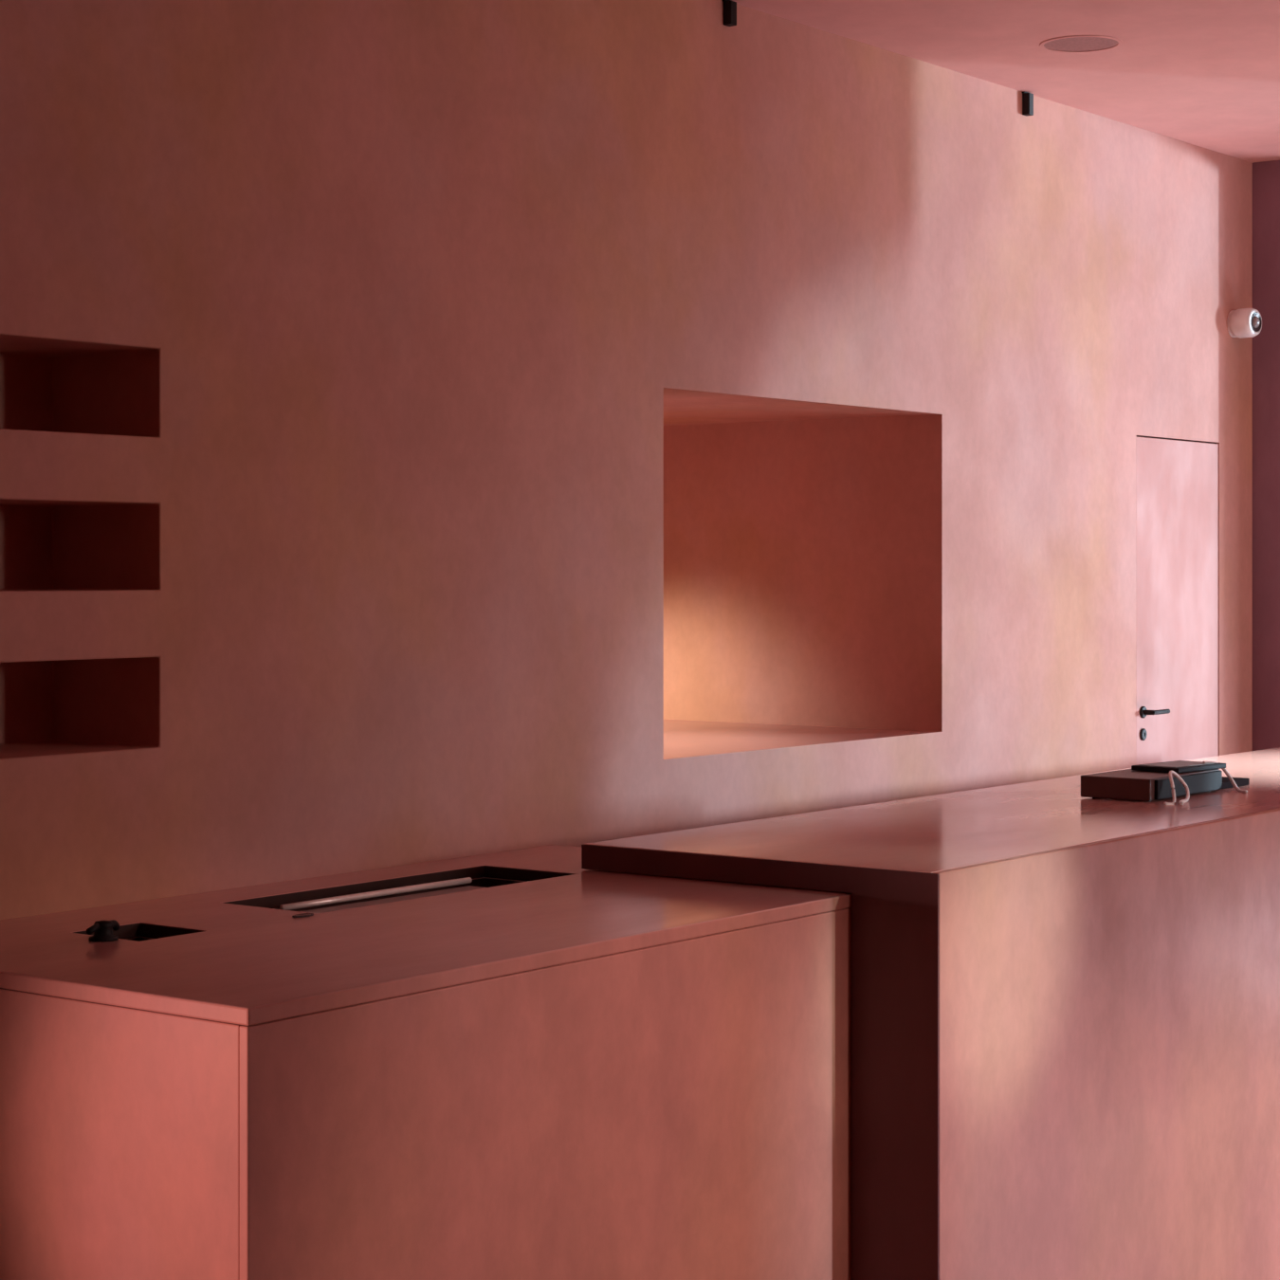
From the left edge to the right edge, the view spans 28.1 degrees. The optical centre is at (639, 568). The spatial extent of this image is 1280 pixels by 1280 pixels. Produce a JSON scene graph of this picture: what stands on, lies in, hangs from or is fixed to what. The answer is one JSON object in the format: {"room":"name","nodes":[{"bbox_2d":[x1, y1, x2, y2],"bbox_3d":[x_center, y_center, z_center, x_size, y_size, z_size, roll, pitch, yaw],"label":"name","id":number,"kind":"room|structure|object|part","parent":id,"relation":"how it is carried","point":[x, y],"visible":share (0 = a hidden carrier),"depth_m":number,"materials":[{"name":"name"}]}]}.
{"room":"shop counter area","nodes":[
{"label":"shop counter area","id":0,"kind":"room"},
{"bbox_2d":[0,0,1252,939],"bbox_3d":[-2.601,0.181,5.477,1.750,3.838,15.610,0,0,37],"label":"wall","id":1,"kind":"structure","parent":0,"point":[429,430],"depth_m":7.13,"materials":[{"name":"paint"}]},
{"bbox_2d":[722,0,736,26],"bbox_3d":[0.275,-1.699,7.810,0.030,0.078,0.040,0,0,37],"label":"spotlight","id":2,"kind":"object","parent":1,"relation":"attached to","point":[729,7],"visible":1,"depth_m":7.80,"materials":[{"name":"black metal"}]},
{"bbox_2d":[1021,91,1033,116],"bbox_3d":[1.414,-1.696,9.319,0.030,0.085,0.040,0,0,37],"label":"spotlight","id":3,"kind":"object","parent":1,"relation":"attached to","point":[1027,98],"visible":1,"depth_m":9.31,"materials":[{"name":"black metal"}]},
{"bbox_2d":[1136,437,1218,765],"bbox_3d":[2.191,0.786,10.361,0.105,2.615,0.762,0,0,37],"label":"door","id":4,"kind":"structure","parent":1,"relation":"in","point":[1178,481],"depth_m":10.36,"materials":[{"name":"paint"}]},
{"bbox_3d":[1.989,0.654,10.102,0.009,0.048,0.048,0,0,37],"label":"keyhole plate","id":5,"kind":"part","parent":4,"relation":"part of","materials":[{"name":"black metal"}]},
{"bbox_3d":[2.041,0.566,10.127,0.062,0.048,0.149,0,0,37],"label":"handle","id":6,"kind":"part","parent":4,"relation":"part of","materials":[{"name":"black metal"}]},
{"bbox_2d":[1226,308,1261,338],"bbox_3d":[2.545,-1.033,10.742,0.122,0.124,0.132,0,0,37],"label":"security camera","id":7,"kind":"object","parent":1,"relation":"attached to","point":[1241,322],"visible":1,"depth_m":10.70,"materials":[{"name":"white plastic"}]},
{"bbox_2d":[731,0,1279,163],"bbox_3d":[1.889,-1.788,2.088,9.500,0.100,15.610,0,0,37],"label":"ceiling","id":8,"kind":"structure","parent":0,"point":[1201,73],"depth_m":8.56,"materials":[{"name":"paint"}]},
{"bbox_2d":[1039,35,1123,53],"bbox_3d":[1.459,-1.736,8.458,0.274,0.004,0.274,0,0,37],"label":"ceiling speaker","id":9,"kind":"object","parent":8,"relation":"attached to","point":[1072,44],"visible":1,"depth_m":8.46,"materials":[{"name":"paint"}]},
{"bbox_2d":[1252,160,1279,750],"bbox_3d":[2.778,0.181,10.895,0.310,3.838,0.120,0,0,37],"label":"wall","id":10,"kind":"structure","parent":0,"point":[1266,174],"depth_m":10.90,"materials":[{"name":"paint"}]},
{"bbox_3d":[1.889,2.150,2.088,9.500,0.100,15.610,0,0,37],"label":"floor","id":11,"kind":"structure","parent":0,"visible":0},
{"bbox_2d":[0,844,851,1279],"bbox_3d":[-0.467,1.433,5.810,1.252,1.334,2.387,0,0,37],"label":"counter","id":12,"kind":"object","parent":11,"relation":"on","point":[567,1071],"depth_m":5.08,"materials":[{"name":"pink wood"}]},
{"bbox_2d":[86,919,120,942],"bbox_3d":[-1.114,0.750,5.318,0.060,0.041,0.121,0,0,-4],"label":"tap","id":13,"kind":"object","parent":12,"relation":"on","point":[102,930],"visible":1,"depth_m":5.29,"materials":[{"name":"black metal"}]},
{"bbox_3d":[-1.127,0.742,5.279,0.014,0.021,0.044,0,0,20],"label":"lever","id":14,"kind":"part","parent":13,"relation":"part of","materials":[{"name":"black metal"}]},
{"bbox_3d":[-1.107,0.747,5.342,0.017,0.025,0.076,0,0,11],"label":"spout","id":15,"kind":"part","parent":13,"relation":"part of","materials":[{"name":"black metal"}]},
{"bbox_3d":[-1.188,1.452,4.876,1.227,1.297,0.022,0,0,37],"label":"panel","id":16,"kind":"part","parent":12,"relation":"part of","materials":[{"name":"pink wood"}]},
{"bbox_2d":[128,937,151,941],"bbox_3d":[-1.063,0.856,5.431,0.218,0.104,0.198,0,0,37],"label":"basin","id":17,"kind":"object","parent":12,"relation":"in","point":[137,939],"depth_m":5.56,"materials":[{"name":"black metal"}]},
{"bbox_3d":[-0.746,0.768,5.668,0.029,0.004,0.065,0,0,37],"label":"drain cap","id":18,"kind":"part","parent":12,"relation":"part of","materials":[{"name":"metal"}]},
{"bbox_2d":[279,877,485,913],"bbox_3d":[-0.572,0.781,6.032,0.130,0.038,0.650,0,0,37],"label":"drip tray","id":19,"kind":"object","parent":12,"relation":"on","point":[390,891],"visible":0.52,"depth_m":6.04,"materials":[{"name":"metal"}]},
{"bbox_2d":[0,844,851,1025],"bbox_3d":[-0.467,0.786,5.810,1.252,0.032,2.387,0,0,37],"label":"countertop","id":20,"kind":"structure","parent":12,"relation":"on","point":[228,956],"depth_m":5.43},
{"bbox_3d":[0.022,1.452,5.441,0.022,1.297,2.386,0,0,37],"label":"panel","id":21,"kind":"part","parent":12,"relation":"part of","materials":[{"name":"pink wood"}]},
{"bbox_2d":[581,747,1279,1279],"bbox_3d":[1.721,1.401,8.147,1.053,1.397,4.820,0,0,37],"label":"counter","id":22,"kind":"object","parent":11,"relation":"on","point":[1066,1004],"depth_m":6.51,"materials":[{"name":"pink wood"}]},
{"bbox_2d":[583,747,1279,893],"bbox_3d":[1.714,0.736,8.155,1.031,0.065,4.816,0,0,37],"label":"countertop","id":23,"kind":"structure","parent":22,"relation":"on","point":[944,832],"depth_m":7.01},
{"bbox_3d":[2.048,1.401,7.903,0.237,1.397,4.816,0,0,37],"label":"panel","id":24,"kind":"part","parent":22,"relation":"part of","materials":[{"name":"pink wood"}]},
{"bbox_2d":[1080,768,1222,801],"bbox_3d":[1.598,0.668,7.965,0.245,0.070,0.500,0,0,37],"label":"equipment box","id":25,"kind":"object","parent":22,"relation":"on","point":[1126,783],"visible":0.9,"depth_m":7.81,"materials":[{"name":"black plastic"}]},
{"bbox_2d":[1131,760,1225,773],"bbox_3d":[1.699,0.623,8.061,0.170,0.017,0.290,0,0,43],"label":"tablet","id":26,"kind":"object","parent":25,"relation":"on","point":[1178,766],"visible":1,"depth_m":8.00,"materials":[{"name":"black plastic"}]},
{"bbox_2d":[1163,770,1189,804],"bbox_3d":[1.618,0.658,7.690,0.056,0.100,0.187,0,0,22],"label":"cable","id":27,"kind":"object","parent":22,"relation":"on","point":[1170,773],"visible":1,"depth_m":7.68,"materials":[{"name":"white plastic"}]},
{"bbox_2d":[1202,761,1247,793],"bbox_3d":[1.860,0.657,8.076,0.149,0.098,0.079,0,0,37],"label":"cable","id":28,"kind":"object","parent":22,"relation":"on","point":[1224,770],"visible":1,"depth_m":8.10,"materials":[{"name":"white plastic"}]},
{"bbox_2d":[1222,776,1249,788],"bbox_3d":[1.849,0.692,8.277,0.160,0.022,0.240,0,0,37],"label":"notepad","id":29,"kind":"object","parent":22,"relation":"on","point":[1239,781],"visible":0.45,"depth_m":8.26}
]}

